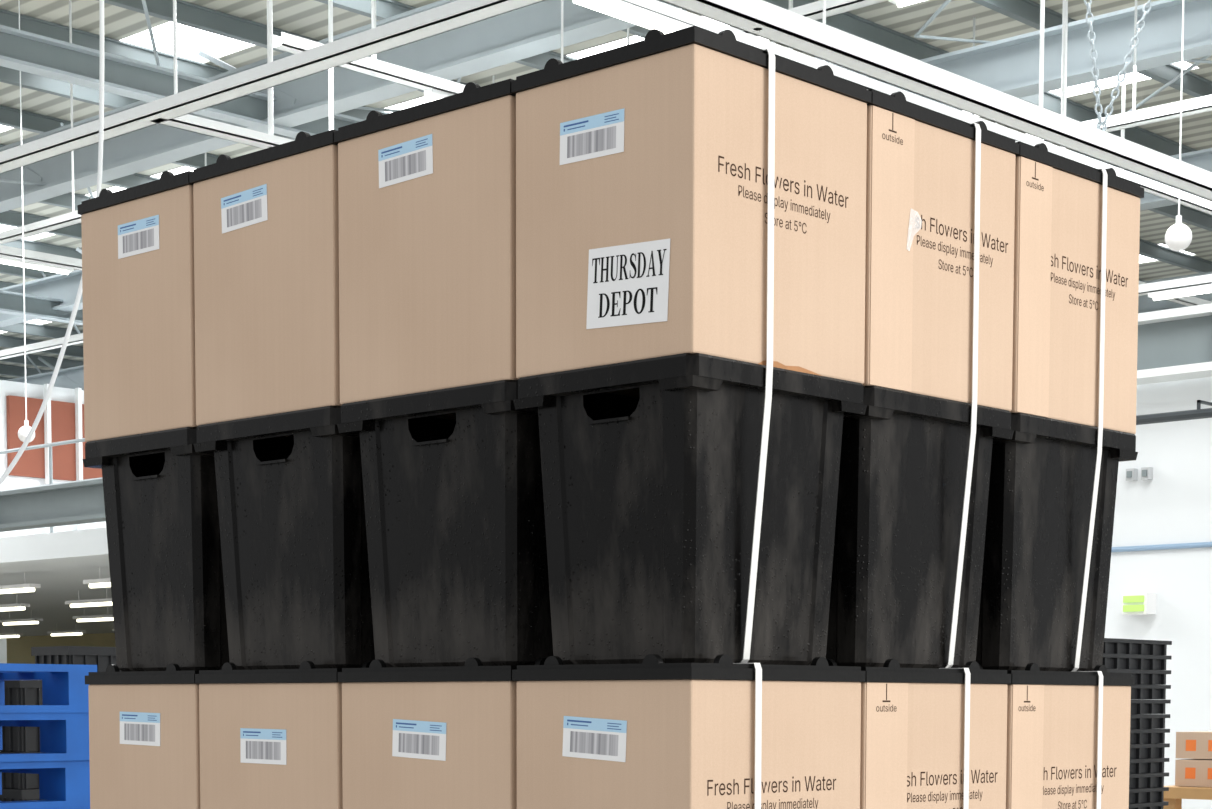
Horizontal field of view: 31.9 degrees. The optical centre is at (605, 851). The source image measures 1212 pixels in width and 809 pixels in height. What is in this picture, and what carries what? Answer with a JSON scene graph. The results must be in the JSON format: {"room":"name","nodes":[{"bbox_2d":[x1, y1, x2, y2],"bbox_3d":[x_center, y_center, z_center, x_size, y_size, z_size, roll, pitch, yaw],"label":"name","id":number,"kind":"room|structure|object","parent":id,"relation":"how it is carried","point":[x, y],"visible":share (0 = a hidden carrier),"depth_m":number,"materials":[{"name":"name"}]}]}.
{"room":"warehouse","nodes":[
{"label":"warehouse","id":0,"kind":"room"},
{"bbox_2d":[0,479,105,531],"bbox_3d":[-17.300,-4.996,36.111,37.990,0.460,0.300,4,5,43],"label":"lintel beam","id":1,"kind":"structure","parent":0,"point":[82,502],"depth_m":26.21,"materials":[{"name":"metal"}]},
{"bbox_2d":[0,380,105,537],"bbox_3d":[-4.532,-6.634,40.950,0.200,3.100,17.600,4,5,43],"label":"wall","id":2,"kind":"structure","parent":0,"point":[7,388],"depth_m":35.31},
{"bbox_2d":[6,395,101,480],"bbox_3d":[-6.869,-7.098,38.202,0.090,1.300,8.750,4,5,43],"label":"panel","id":3,"kind":"object","parent":2,"relation":"attached to","point":[31,463],"visible":0.29,"depth_m":35.47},
{"bbox_2d":[0,527,114,635],"bbox_3d":[-11.404,-5.372,46.009,39.000,0.350,19.800,4,5,43],"label":"ceiling","id":4,"kind":"structure","parent":0,"point":[60,562],"depth_m":34.34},
{"bbox_2d":[0,572,42,637],"label":"lights","id":5,"kind":"object","parent":4,"relation":"attached to","point":[18,588],"depth_m":40.19},
{"bbox_2d":[0,438,101,532],"bbox_3d":[-18.122,-5.672,38.837,39.000,1.225,0.050,4,5,43],"label":"handrail","id":6,"kind":"object","parent":4,"relation":"on","point":[49,445],"visible":0.19,"depth_m":28.89,"materials":[{"name":"metal"}]},
{"bbox_2d":[47,630,85,635],"label":"lights","id":7,"kind":"object","parent":4,"relation":"attached to","point":[73,632],"depth_m":55.12},
{"bbox_2d":[65,567,113,621],"label":"lights","id":8,"kind":"object","parent":4,"relation":"attached to","point":[92,583],"depth_m":38.42},
{"bbox_2d":[6,633,115,663],"bbox_3d":[-4.551,-4.114,53.394,39.000,3.665,0.200,4,5,43],"label":"wall","id":9,"kind":"structure","parent":0,"point":[18,649],"depth_m":65.06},
{"bbox_2d":[0,0,1211,389],"bbox_3d":[1.341,-9.300,42.521,64.061,1.022,55.000,4,5,43],"label":"roof","id":10,"kind":"structure","parent":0,"point":[1010,66],"depth_m":20.45,"materials":[{"name":"metal"}]},
{"bbox_2d":[0,0,1211,377],"bbox_3d":[0.167,-10.001,42.273,67.500,0.050,53.000,4,5,43],"label":"ceiling","id":11,"kind":"structure","parent":0,"point":[307,18],"depth_m":22.52,"materials":[{"name":"metal"}]},
{"bbox_2d":[18,0,34,442],"bbox_3d":[-5.455,-6.119,19.826,0.160,4.540,0.160,4,5,43],"label":"globe pendant light","id":12,"kind":"object","parent":11,"relation":"hanging from","point":[24,430],"visible":0.69,"depth_m":19.90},
{"bbox_2d":[0,0,103,484],"bbox_3d":[-2.567,-3.367,7.845,1.380,4.789,0.189,-1,4,-15],"label":"hanging cable","id":13,"kind":"object","parent":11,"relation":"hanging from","point":[101,2],"visible":0.86,"depth_m":8.00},
{"bbox_2d":[0,153,206,274],"bbox_3d":[5.773,-8.544,37.012,0.120,2.080,41.000,4,5,43],"label":"rail","id":14,"kind":"object","parent":11,"relation":"hanging from","point":[13,256],"visible":0.06,"depth_m":24.09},
{"bbox_2d":[0,0,543,173],"bbox_3d":[-7.870,-6.850,18.957,23.000,2.990,0.150,4,5,43],"label":"rail","id":15,"kind":"object","parent":11,"relation":"hanging from","point":[459,13],"visible":1,"depth_m":13.66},
{"bbox_2d":[0,0,925,244],"bbox_3d":[-4.913,-7.291,20.611,25.000,2.330,0.120,4,5,43],"label":"rail","id":16,"kind":"object","parent":11,"relation":"hanging from","point":[814,10],"visible":0.23,"depth_m":18.25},
{"bbox_2d":[0,16,1197,332],"bbox_3d":[-0.604,-10.053,42.998,65.380,0.030,53.000,4,5,43],"label":"skylight","id":17,"kind":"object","parent":11,"relation":"attached to","point":[190,40],"depth_m":22.83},
{"bbox_2d":[0,0,1211,379],"bbox_3d":[-0.926,-9.988,43.926,57.440,0.200,56.000,4,5,43],"label":"roof purlins","id":18,"kind":"structure","parent":11,"relation":"attached to","point":[1027,12],"depth_m":23.42,"materials":[{"name":"paint"}]},
{"bbox_2d":[0,0,1211,359],"bbox_3d":[-1.258,-7.629,23.746,26.000,2.080,0.120,4,5,43],"label":"rail","id":19,"kind":"object","parent":11,"relation":"hanging from","point":[1202,104],"visible":0.08,"depth_m":18.30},
{"bbox_2d":[0,0,1211,372],"bbox_3d":[-2.365,-8.869,37.100,40.023,0.734,40.029,4,5,43],"label":"roof bracing","id":20,"kind":"structure","parent":11,"relation":"attached to","point":[1203,60],"depth_m":21.63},
{"bbox_2d":[150,0,1125,169],"bbox_3d":[2.058,-6.901,19.943,0.130,2.990,15.050,4,5,43],"label":"rail","id":21,"kind":"object","parent":11,"relation":"hanging from","point":[188,122],"visible":0.3,"depth_m":15.16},
{"bbox_2d":[273,0,1211,305],"bbox_3d":[8.023,-8.012,28.040,0.120,1.880,31.000,4,5,43],"label":"rail","id":22,"kind":"object","parent":11,"relation":"hanging from","point":[434,87],"visible":0.12,"depth_m":17.68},
{"bbox_2d":[573,0,1211,214],"bbox_3d":[6.913,-7.015,20.205,0.100,2.780,24.000,4,5,43],"label":"rail","id":23,"kind":"object","parent":11,"relation":"hanging from","point":[649,14],"visible":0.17,"depth_m":14.79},
{"bbox_2d":[660,0,1211,200],"bbox_3d":[5.946,-5.996,14.716,0.120,4.050,17.400,4,5,43],"label":"rail","id":24,"kind":"object","parent":11,"relation":"hanging from","point":[761,18],"visible":1,"depth_m":10.24,"materials":[{"name":"metal"}]},
{"bbox_2d":[1084,0,1104,130],"bbox_3d":[2.444,-5.778,11.292,0.479,3.861,0.043,1,4,17],"label":"hanging chain","id":25,"kind":"object","parent":11,"relation":"hanging from","point":[1089,13],"visible":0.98,"depth_m":11.34,"materials":[{"name":"grey paint"}]},
{"bbox_2d":[1098,0,1150,130],"bbox_3d":[3.360,-5.778,11.320,1.451,3.860,0.045,0,4,-7],"label":"hanging chain","id":26,"kind":"object","parent":11,"relation":"hanging from","point":[1149,1],"visible":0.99,"depth_m":11.35,"materials":[{"name":"grey paint"}]},
{"bbox_2d":[1138,274,1211,300],"bbox_3d":[2.170,-7.677,27.391,26.000,2.480,0.120,4,5,43],"label":"rail","id":27,"kind":"object","parent":11,"relation":"hanging from","point":[1202,284],"visible":0.04,"depth_m":23.49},
{"bbox_2d":[1165,0,1191,250],"bbox_3d":[3.652,-5.874,13.379,0.170,4.095,0.170,4,5,43],"label":"globe pendant light","id":28,"kind":"object","parent":11,"relation":"hanging from","point":[1178,237],"visible":1,"depth_m":13.46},
{"bbox_2d":[1104,377,1211,808],"bbox_3d":[5.090,-1.600,15.583,23.000,3.965,0.150,4,5,43],"label":"wall","id":29,"kind":"structure","parent":0,"point":[1175,506],"depth_m":16.17,"materials":[{"name":"paint"}]},
{"bbox_2d":[1122,593,1156,614],"bbox_3d":[4.089,-1.904,16.287,0.210,0.160,0.170,4,5,43],"label":"emergency light","id":30,"kind":"object","parent":29,"relation":"attached to","point":[1132,603],"visible":1,"depth_m":16.23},
{"bbox_2d":[1126,467,1152,480],"bbox_3d":[4.091,-2.901,16.283,0.200,0.090,0.075,4,5,43],"label":"wall socket","id":31,"kind":"object","parent":29,"relation":"attached to","point":[1146,472],"visible":1,"depth_m":16.25,"materials":[{"name":"paint"}]},
{"bbox_2d":[1111,542,1211,551],"bbox_3d":[4.298,-2.325,16.150,19.000,0.040,0.040,4,5,43],"label":"conduit","id":32,"kind":"object","parent":29,"relation":"attached to","point":[1198,544],"visible":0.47,"depth_m":16.18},
{"bbox_2d":[1136,400,1211,424],"bbox_3d":[4.110,-3.242,15.883,19.000,0.135,0.575,4,5,43],"label":"pipe","id":33,"kind":"object","parent":29,"relation":"attached to","point":[1199,413],"visible":0.21,"depth_m":15.46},
{"bbox_2d":[1137,303,1211,384],"bbox_3d":[4.542,-3.768,15.574,22.000,0.480,0.300,4,5,43],"label":"lintel beam","id":34,"kind":"structure","parent":0,"point":[1175,344],"depth_m":15.79,"materials":[{"name":"metal"}]},
{"bbox_3d":[-4.564,-1.268,39.694,82.000,0.100,72.000,4,5,43],"label":"floor","id":35,"kind":"structure","parent":0,"visible":0},
{"bbox_2d":[0,680,42,801],"bbox_3d":[-3.091,-0.163,11.804,0.400,1.596,0.600,4,5,43],"label":"crates","id":36,"kind":"object","parent":35,"relation":"on","point":[15,739],"visible":0.18,"depth_m":11.48,"materials":[{"name":"plastic"}]},
{"bbox_2d":[44,384,83,532],"bbox_3d":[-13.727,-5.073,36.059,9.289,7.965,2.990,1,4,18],"label":"steel column","id":37,"kind":"structure","parent":35,"relation":"on","point":[78,391],"depth_m":35.81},
{"bbox_2d":[31,646,116,671],"bbox_3d":[-3.086,-0.334,12.820,0.400,1.796,0.600,4,5,43],"label":"crates","id":38,"kind":"object","parent":35,"relation":"on","point":[102,657],"visible":0.06,"depth_m":12.54,"materials":[{"name":"plastic"}]},
{"bbox_2d":[1102,638,1171,808],"bbox_3d":[1.778,0.061,7.966,0.400,1.704,0.600,4,5,43],"label":"crates","id":39,"kind":"object","parent":35,"relation":"on","point":[1145,660],"visible":0.24,"depth_m":7.89,"materials":[{"name":"plastic"}]},
{"bbox_2d":[1163,785,1211,808],"bbox_3d":[3.394,0.252,9.634,1.350,1.095,1.300,4,5,43],"label":"bench","id":40,"kind":"object","parent":35,"relation":"on","point":[1174,796],"visible":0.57,"depth_m":9.49,"materials":[{"name":"brown wood"}]},
{"bbox_2d":[1175,759,1211,786],"bbox_3d":[2.888,-0.362,9.657,0.381,0.120,0.501,4,5,43],"label":"carton","id":41,"kind":"object","parent":40,"relation":"on","point":[1188,772],"visible":1,"depth_m":9.54,"materials":[{"name":"cardboard"}]},
{"bbox_2d":[1176,731,1211,758],"bbox_3d":[2.888,-0.486,9.648,0.381,0.120,0.501,4,5,43],"label":"carton","id":42,"kind":"object","parent":41,"relation":"on","point":[1189,745],"visible":1,"depth_m":9.54,"materials":[{"name":"cardboard"}]},
{"bbox_3d":[-2.325,0.933,6.558,1.200,0.144,1.000,4,5,43],"label":"pallet","id":43,"kind":"object","parent":35,"relation":"on","visible":0},
{"bbox_3d":[-2.333,0.790,6.558,1.200,0.144,1.000,4,5,43],"label":"pallet","id":44,"kind":"object","parent":43,"relation":"on","visible":0},
{"bbox_3d":[-2.325,0.647,6.544,1.200,0.144,1.000,4,5,43],"label":"pallet","id":45,"kind":"object","parent":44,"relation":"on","visible":0},
{"bbox_3d":[-2.326,0.503,6.538,1.200,0.144,1.000,4,5,43],"label":"pallet","id":46,"kind":"object","parent":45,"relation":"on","visible":0},
{"bbox_3d":[-2.333,0.360,6.530,1.200,0.144,1.000,4,5,43],"label":"pallet","id":47,"kind":"object","parent":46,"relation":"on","visible":0},
{"bbox_3d":[-2.321,0.217,6.516,1.200,0.144,1.000,4,5,43],"label":"pallet","id":48,"kind":"object","parent":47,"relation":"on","visible":0},
{"bbox_3d":[-2.326,0.074,6.509,1.200,0.144,1.000,4,5,43],"label":"pallet","id":49,"kind":"object","parent":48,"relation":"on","visible":0},
{"bbox_2d":[0,801,89,808],"bbox_3d":[-2.326,-0.070,6.504,1.200,0.144,1.000,4,5,43],"label":"pallet","id":50,"kind":"object","parent":49,"relation":"on","point":[0,801],"visible":0.09,"depth_m":6.40,"materials":[{"name":"paint"}]},
{"bbox_2d":[0,760,89,808],"bbox_3d":[-2.335,-0.213,6.492,1.200,0.144,1.000,4,5,43],"label":"pallet","id":51,"kind":"object","parent":50,"relation":"on","point":[62,784],"visible":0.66,"depth_m":6.40,"materials":[{"name":"paint"}]},
{"bbox_2d":[0,713,88,761],"bbox_3d":[-2.328,-0.355,6.473,1.200,0.144,1.000,4,5,43],"label":"pallet","id":52,"kind":"object","parent":51,"relation":"on","point":[63,736],"visible":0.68,"depth_m":6.38,"materials":[{"name":"paint"}]},
{"bbox_2d":[0,663,96,712],"bbox_3d":[-2.318,-0.499,6.465,1.200,0.144,1.000,4,5,43],"label":"pallet","id":53,"kind":"object","parent":52,"relation":"on","point":[64,688],"visible":0.84,"depth_m":6.37,"materials":[{"name":"paint"}]},
{"bbox_3d":[-0.011,1.175,3.180,1.200,0.144,1.000,4,5,43],"label":"pallet","id":54,"kind":"object","parent":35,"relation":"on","visible":0},
{"bbox_3d":[0.099,0.972,2.620,0.282,0.336,0.320,4,5,43],"label":"bucket","id":55,"kind":"object","parent":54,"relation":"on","visible":0},
{"bbox_3d":[0.099,0.641,2.596,0.276,0.329,0.314,4,5,43],"label":"cardboard box","id":56,"kind":"object","parent":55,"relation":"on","visible":0},
{"bbox_3d":[0.099,0.463,2.584,0.282,0.028,0.320,4,5,43],"label":"lid","id":57,"kind":"object","parent":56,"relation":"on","visible":0},
{"bbox_3d":[0.100,0.291,2.572,0.282,0.336,0.320,4,5,43],"label":"bucket","id":58,"kind":"object","parent":57,"relation":"on","visible":0},
{"bbox_2d":[517,679,860,808],"bbox_3d":[0.100,-0.040,2.549,0.276,0.329,0.314,4,5,43],"label":"cardboard box","id":59,"kind":"object","parent":58,"relation":"on","point":[656,743],"visible":1,"depth_m":2.43,"materials":[{"name":"cardboard"}]},
{"bbox_2d":[512,654,865,681],"bbox_3d":[0.101,-0.219,2.537,0.282,0.028,0.320,4,5,43],"label":"lid","id":60,"kind":"object","parent":59,"relation":"on","point":[652,667],"visible":0.94,"depth_m":2.42,"materials":[{"name":"black plastic"}]},
{"bbox_2d":[513,353,866,664],"bbox_3d":[0.101,-0.390,2.525,0.282,0.336,0.320,4,5,43],"label":"bucket","id":61,"kind":"object","parent":60,"relation":"on","point":[649,499],"visible":0.96,"depth_m":2.43,"materials":[{"name":"black plastic"}]},
{"bbox_2d":[516,44,866,397],"bbox_3d":[0.101,-0.722,2.501,0.276,0.329,0.315,4,5,43],"label":"cardboard box","id":62,"kind":"object","parent":61,"relation":"on","point":[642,183],"visible":1,"depth_m":2.39,"materials":[{"name":"cardboard"}]},
{"bbox_2d":[511,26,871,103],"bbox_3d":[0.102,-0.900,2.489,0.282,0.028,0.320,4,5,43],"label":"lid","id":63,"kind":"object","parent":62,"relation":"on","point":[655,41],"visible":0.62,"depth_m":2.38,"materials":[{"name":"black plastic"}]},
{"bbox_2d":[741,49,774,662],"bbox_3d":[-0.250,-0.584,2.799,1.194,0.685,0.013,4,5,43],"label":"strap","id":64,"kind":"object","parent":62,"relation":"attached to","point":[771,56],"visible":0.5,"depth_m":2.39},
{"bbox_3d":[-0.122,0.957,2.828,0.321,0.336,0.320,4,5,43],"label":"bucket","id":65,"kind":"object","parent":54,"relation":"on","visible":0},
{"bbox_3d":[-0.122,0.626,2.804,0.315,0.329,0.315,4,5,43],"label":"cardboard box","id":66,"kind":"object","parent":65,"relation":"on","visible":0},
{"bbox_3d":[-0.121,0.448,2.792,0.321,0.028,0.320,4,5,43],"label":"lid","id":67,"kind":"object","parent":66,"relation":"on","visible":0},
{"bbox_3d":[-0.121,0.276,2.780,0.321,0.336,0.320,4,5,43],"label":"bucket","id":68,"kind":"object","parent":67,"relation":"on","visible":0},
{"bbox_2d":[342,681,516,808],"bbox_3d":[-0.121,-0.055,2.756,0.315,0.329,0.314,4,6,43],"label":"cardboard box","id":69,"kind":"object","parent":68,"relation":"on","point":[424,744],"visible":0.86,"depth_m":2.63,"materials":[{"name":"cardboard"}]},
{"bbox_2d":[338,658,546,681],"bbox_3d":[-0.120,-0.234,2.744,0.321,0.028,0.320,4,5,43],"label":"lid","id":70,"kind":"object","parent":69,"relation":"on","point":[473,669],"visible":0.54,"depth_m":2.62,"materials":[{"name":"black plastic"}]},
{"bbox_2d":[337,380,552,666],"bbox_3d":[-0.120,-0.405,2.732,0.321,0.336,0.320,4,5,43],"label":"bucket","id":71,"kind":"object","parent":70,"relation":"on","point":[455,517],"visible":0.59,"depth_m":2.61,"materials":[{"name":"black plastic"}]},
{"bbox_2d":[338,95,517,419],"bbox_3d":[-0.120,-0.737,2.709,0.315,0.329,0.314,4,6,43],"label":"cardboard box","id":72,"kind":"object","parent":71,"relation":"on","point":[427,207],"visible":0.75,"depth_m":2.58,"materials":[{"name":"cardboard"}]},
{"bbox_2d":[334,79,515,142],"bbox_3d":[-0.119,-0.915,2.697,0.321,0.028,0.320,4,5,43],"label":"lid","id":73,"kind":"object","parent":72,"relation":"on","point":[472,94],"visible":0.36,"depth_m":2.57,"materials":[{"name":"black plastic"}]},
{"bbox_3d":[-0.352,0.942,3.044,0.307,0.336,0.320,4,5,43],"label":"bucket","id":74,"kind":"object","parent":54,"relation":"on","visible":0},
{"bbox_3d":[-0.352,0.610,3.020,0.301,0.329,0.315,4,6,43],"label":"cardboard box","id":75,"kind":"object","parent":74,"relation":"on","visible":0},
{"bbox_3d":[-0.352,0.432,3.008,0.307,0.028,0.320,4,5,43],"label":"lid","id":76,"kind":"object","parent":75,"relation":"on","visible":0},
{"bbox_3d":[-0.351,0.261,2.996,0.307,0.336,0.320,4,5,43],"label":"bucket","id":77,"kind":"object","parent":76,"relation":"on","visible":0},
{"bbox_2d":[199,682,342,808],"bbox_3d":[-0.351,-0.071,2.973,0.301,0.329,0.314,4,5,43],"label":"cardboard box","id":78,"kind":"object","parent":77,"relation":"on","point":[263,745],"visible":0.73,"depth_m":2.84,"materials":[{"name":"cardboard"}]},
{"bbox_2d":[195,661,371,682],"bbox_3d":[-0.350,-0.249,2.960,0.307,0.028,0.320,4,5,43],"label":"lid","id":79,"kind":"object","parent":78,"relation":"on","point":[307,671],"visible":0.45,"depth_m":2.83,"materials":[{"name":"black plastic"}]},
{"bbox_2d":[194,406,374,669],"bbox_3d":[-0.350,-0.420,2.948,0.307,0.336,0.320,4,5,43],"label":"bucket","id":80,"kind":"object","parent":79,"relation":"on","point":[292,522],"visible":0.44,"depth_m":2.83,"materials":[{"name":"black plastic"}]},
{"bbox_2d":[193,144,340,436],"bbox_3d":[-0.350,-0.752,2.925,0.301,0.329,0.314,4,6,43],"label":"cardboard box","id":81,"kind":"object","parent":80,"relation":"on","point":[266,236],"visible":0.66,"depth_m":2.80,"materials":[{"name":"cardboard"}]},
{"bbox_2d":[189,129,337,183],"bbox_3d":[-0.349,-0.930,2.913,0.307,0.028,0.320,4,5,43],"label":"lid","id":82,"kind":"object","parent":81,"relation":"on","point":[303,142],"visible":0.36,"depth_m":2.79,"materials":[{"name":"black plastic"}]},
{"bbox_3d":[-0.565,0.927,3.243,0.272,0.336,0.320,4,5,43],"label":"bucket","id":83,"kind":"object","parent":54,"relation":"on","visible":0},
{"bbox_3d":[-0.564,0.596,3.220,0.266,0.329,0.315,4,6,43],"label":"cardboard box","id":84,"kind":"object","parent":83,"relation":"on","visible":0},
{"bbox_3d":[-0.564,0.418,3.207,0.272,0.028,0.320,4,5,43],"label":"lid","id":85,"kind":"object","parent":84,"relation":"on","visible":0},
{"bbox_3d":[-0.563,0.246,3.195,0.272,0.336,0.320,4,5,43],"label":"bucket","id":86,"kind":"object","parent":85,"relation":"on","visible":0},
{"bbox_2d":[88,683,200,808],"bbox_3d":[-0.563,-0.085,3.172,0.266,0.329,0.314,4,5,43],"label":"cardboard box","id":87,"kind":"object","parent":86,"relation":"on","point":[144,739],"visible":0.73,"depth_m":3.05,"materials":[{"name":"cardboard"}]},
{"bbox_2d":[85,663,222,683],"bbox_3d":[-0.562,-0.264,3.160,0.272,0.028,0.320,4,5,43],"label":"lid","id":88,"kind":"object","parent":87,"relation":"on","point":[173,674],"visible":0.4,"depth_m":3.04,"materials":[{"name":"black plastic"}]},
{"bbox_2d":[82,427,229,671],"bbox_3d":[-0.562,-0.435,3.148,0.272,0.336,0.320,4,5,43],"label":"bucket","id":89,"kind":"object","parent":88,"relation":"on","point":[161,501],"visible":0.39,"depth_m":3.03,"materials":[{"name":"black plastic"}]},
{"bbox_2d":[81,185,196,441],"bbox_3d":[-0.562,-0.766,3.124,0.266,0.329,0.314,4,5,43],"label":"cardboard box","id":90,"kind":"object","parent":89,"relation":"on","point":[138,292],"visible":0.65,"depth_m":3.00,"materials":[{"name":"cardboard"}]},
{"bbox_2d":[78,171,192,214],"bbox_3d":[-0.561,-0.945,3.112,0.272,0.028,0.320,4,5,43],"label":"lid","id":91,"kind":"object","parent":90,"relation":"on","point":[167,181],"visible":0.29,"depth_m":2.99,"materials":[{"name":"black plastic"}]},
{"bbox_2d":[733,663,761,808],"bbox_3d":[-0.262,0.098,2.835,1.194,0.685,0.013,4,5,43],"label":"strap","id":92,"kind":"object","parent":86,"relation":"attached to","point":[758,670],"visible":0.38,"depth_m":2.41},
{"bbox_3d":[0.319,0.956,2.854,0.282,0.336,0.320,4,5,43],"label":"bucket","id":93,"kind":"object","parent":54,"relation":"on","visible":0},
{"bbox_3d":[0.320,0.625,2.830,0.277,0.329,0.314,4,6,43],"label":"cardboard box","id":94,"kind":"object","parent":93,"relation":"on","visible":0},
{"bbox_3d":[0.320,0.447,2.818,0.282,0.028,0.320,4,5,43],"label":"lid","id":95,"kind":"object","parent":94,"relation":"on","visible":0},
{"bbox_3d":[0.320,0.275,2.806,0.282,0.336,0.320,4,5,43],"label":"bucket","id":96,"kind":"object","parent":95,"relation":"on","visible":0},
{"bbox_2d":[860,682,1007,808],"bbox_3d":[0.321,-0.056,2.782,0.277,0.329,0.314,4,6,43],"label":"cardboard box","id":97,"kind":"object","parent":96,"relation":"on","point":[912,744],"visible":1,"depth_m":2.67,"materials":[{"name":"cardboard"}]},
{"bbox_2d":[826,659,1010,683],"bbox_3d":[0.321,-0.235,2.770,0.282,0.028,0.320,4,5,43],"label":"lid","id":98,"kind":"object","parent":97,"relation":"on","point":[891,671],"visible":0.52,"depth_m":2.66,"materials":[{"name":"black plastic"}]},
{"bbox_2d":[826,386,1013,667],"bbox_3d":[0.322,-0.406,2.758,0.282,0.336,0.320,4,5,43],"label":"bucket","id":99,"kind":"object","parent":98,"relation":"on","point":[902,472],"visible":0.5,"depth_m":2.65,"materials":[{"name":"black plastic"}]},
{"bbox_2d":[862,105,1015,410],"bbox_3d":[0.323,-0.737,2.734,0.278,0.329,0.314,4,6,43],"label":"cardboard box","id":100,"kind":"object","parent":99,"relation":"on","point":[920,177],"visible":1,"depth_m":2.62,"materials":[{"name":"cardboard"}]},
{"bbox_2d":[867,89,1019,154],"bbox_3d":[0.323,-0.916,2.723,0.282,0.028,0.320,4,5,43],"label":"lid","id":101,"kind":"object","parent":100,"relation":"on","point":[896,102],"visible":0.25,"depth_m":2.61,"materials":[{"name":"black plastic"}]},
{"bbox_3d":[-0.344,0.912,3.477,0.272,0.336,0.320,4,5,43],"label":"bucket","id":102,"kind":"object","parent":54,"relation":"on","visible":0},
{"bbox_3d":[-0.344,0.580,3.453,0.266,0.329,0.314,4,6,43],"label":"cardboard box","id":103,"kind":"object","parent":102,"relation":"on","visible":0},
{"bbox_3d":[-0.343,0.402,3.441,0.272,0.028,0.320,4,5,43],"label":"lid","id":104,"kind":"object","parent":103,"relation":"on","visible":0},
{"bbox_3d":[-0.343,0.230,3.429,0.272,0.336,0.320,4,5,43],"label":"bucket","id":105,"kind":"object","parent":104,"relation":"on","visible":0},
{"bbox_2d":[940,668,969,808],"bbox_3d":[0.027,0.077,3.142,1.194,0.685,0.013,4,5,43],"label":"strap","id":106,"kind":"object","parent":105,"relation":"attached to","point":[966,670],"visible":0.44,"depth_m":2.72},
{"bbox_3d":[-0.342,-0.101,3.406,0.266,0.329,0.314,4,5,43],"label":"cardboard box","id":107,"kind":"object","parent":105,"relation":"on","visible":0},
{"bbox_3d":[-0.342,-0.279,3.393,0.272,0.028,0.320,4,5,43],"label":"lid","id":108,"kind":"object","parent":107,"relation":"on","visible":0},
{"bbox_3d":[-0.342,-0.451,3.381,0.272,0.336,0.320,4,5,43],"label":"bucket","id":109,"kind":"object","parent":108,"relation":"on","visible":0},
{"bbox_2d":[945,123,980,667],"bbox_3d":[0.033,-0.604,3.099,1.194,0.685,0.013,4,5,43],"label":"strap","id":110,"kind":"object","parent":109,"relation":"attached to","point":[977,126],"visible":0.46,"depth_m":2.69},
{"bbox_3d":[0.540,0.940,3.087,0.282,0.336,0.320,4,5,43],"label":"bucket","id":111,"kind":"object","parent":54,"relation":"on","visible":0},
{"bbox_3d":[0.541,0.609,3.064,0.277,0.329,0.314,4,5,43],"label":"cardboard box","id":112,"kind":"object","parent":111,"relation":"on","visible":0},
{"bbox_3d":[0.541,0.431,3.052,0.282,0.028,0.320,4,5,43],"label":"lid","id":113,"kind":"object","parent":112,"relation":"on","visible":0},
{"bbox_3d":[0.541,0.259,3.040,0.282,0.336,0.320,4,5,43],"label":"bucket","id":114,"kind":"object","parent":113,"relation":"on","visible":0},
{"bbox_2d":[1006,684,1130,808],"bbox_3d":[0.542,-0.072,3.016,0.277,0.329,0.314,4,5,43],"label":"cardboard box","id":115,"kind":"object","parent":114,"relation":"on","point":[1052,730],"visible":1,"depth_m":2.90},
{"bbox_2d":[979,663,1134,685],"bbox_3d":[0.542,-0.251,3.004,0.282,0.028,0.320,4,5,43],"label":"lid","id":116,"kind":"object","parent":115,"relation":"on","point":[1032,674],"visible":0.34,"depth_m":2.89,"materials":[{"name":"black plastic"}]},
{"bbox_2d":[976,413,1137,671],"bbox_3d":[0.542,-0.422,2.992,0.282,0.336,0.320,4,5,43],"label":"bucket","id":117,"kind":"object","parent":116,"relation":"on","point":[1041,484],"visible":0.41,"depth_m":2.88,"materials":[{"name":"black plastic"}]},
{"bbox_2d":[1010,156,1139,433],"bbox_3d":[0.543,-0.753,2.968,0.277,0.329,0.314,4,5,43],"label":"cardboard box","id":118,"kind":"object","parent":117,"relation":"on","point":[1058,224],"visible":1,"depth_m":2.86,"materials":[{"name":"cardboard"}]},
{"bbox_2d":[1015,142,1143,197],"bbox_3d":[0.543,-0.932,2.956,0.282,0.028,0.320,4,5,43],"label":"lid","id":119,"kind":"object","parent":118,"relation":"on","point":[1039,153],"visible":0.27,"depth_m":2.85,"materials":[{"name":"black plastic"}]},
{"bbox_3d":[-0.124,0.896,3.710,0.272,0.336,0.320,4,5,43],"label":"bucket","id":120,"kind":"object","parent":54,"relation":"on","visible":0},
{"bbox_3d":[-0.123,0.564,3.687,0.266,0.329,0.314,4,5,43],"label":"cardboard box","id":121,"kind":"object","parent":120,"relation":"on","visible":0},
{"bbox_3d":[-0.123,0.386,3.675,0.272,0.028,0.320,4,5,43],"label":"lid","id":122,"kind":"object","parent":121,"relation":"on","visible":0},
{"bbox_3d":[-0.122,0.214,3.663,0.272,0.336,0.320,4,5,43],"label":"bucket","id":123,"kind":"object","parent":122,"relation":"on","visible":0},
{"bbox_2d":[1076,671,1102,808],"bbox_3d":[0.253,0.061,3.381,1.194,0.685,0.013,4,5,43],"label":"strap","id":124,"kind":"object","parent":123,"relation":"attached to","point":[1100,684],"visible":0.44,"depth_m":2.96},
{"bbox_3d":[-0.122,-0.117,3.639,0.266,0.329,0.314,4,6,43],"label":"cardboard box","id":125,"kind":"object","parent":123,"relation":"on","visible":0},
{"bbox_3d":[-0.121,-0.295,3.627,0.272,0.028,0.320,4,5,43],"label":"lid","id":126,"kind":"object","parent":125,"relation":"on","visible":0},
{"bbox_3d":[-0.121,-0.467,3.615,0.272,0.336,0.320,4,5,43],"label":"bucket","id":127,"kind":"object","parent":126,"relation":"on","visible":0},
{"bbox_2d":[1071,168,1107,671],"bbox_3d":[0.245,-0.620,3.324,1.194,0.685,0.013,4,5,43],"label":"strap","id":128,"kind":"object","parent":127,"relation":"attached to","point":[1105,176],"visible":0.46,"depth_m":2.92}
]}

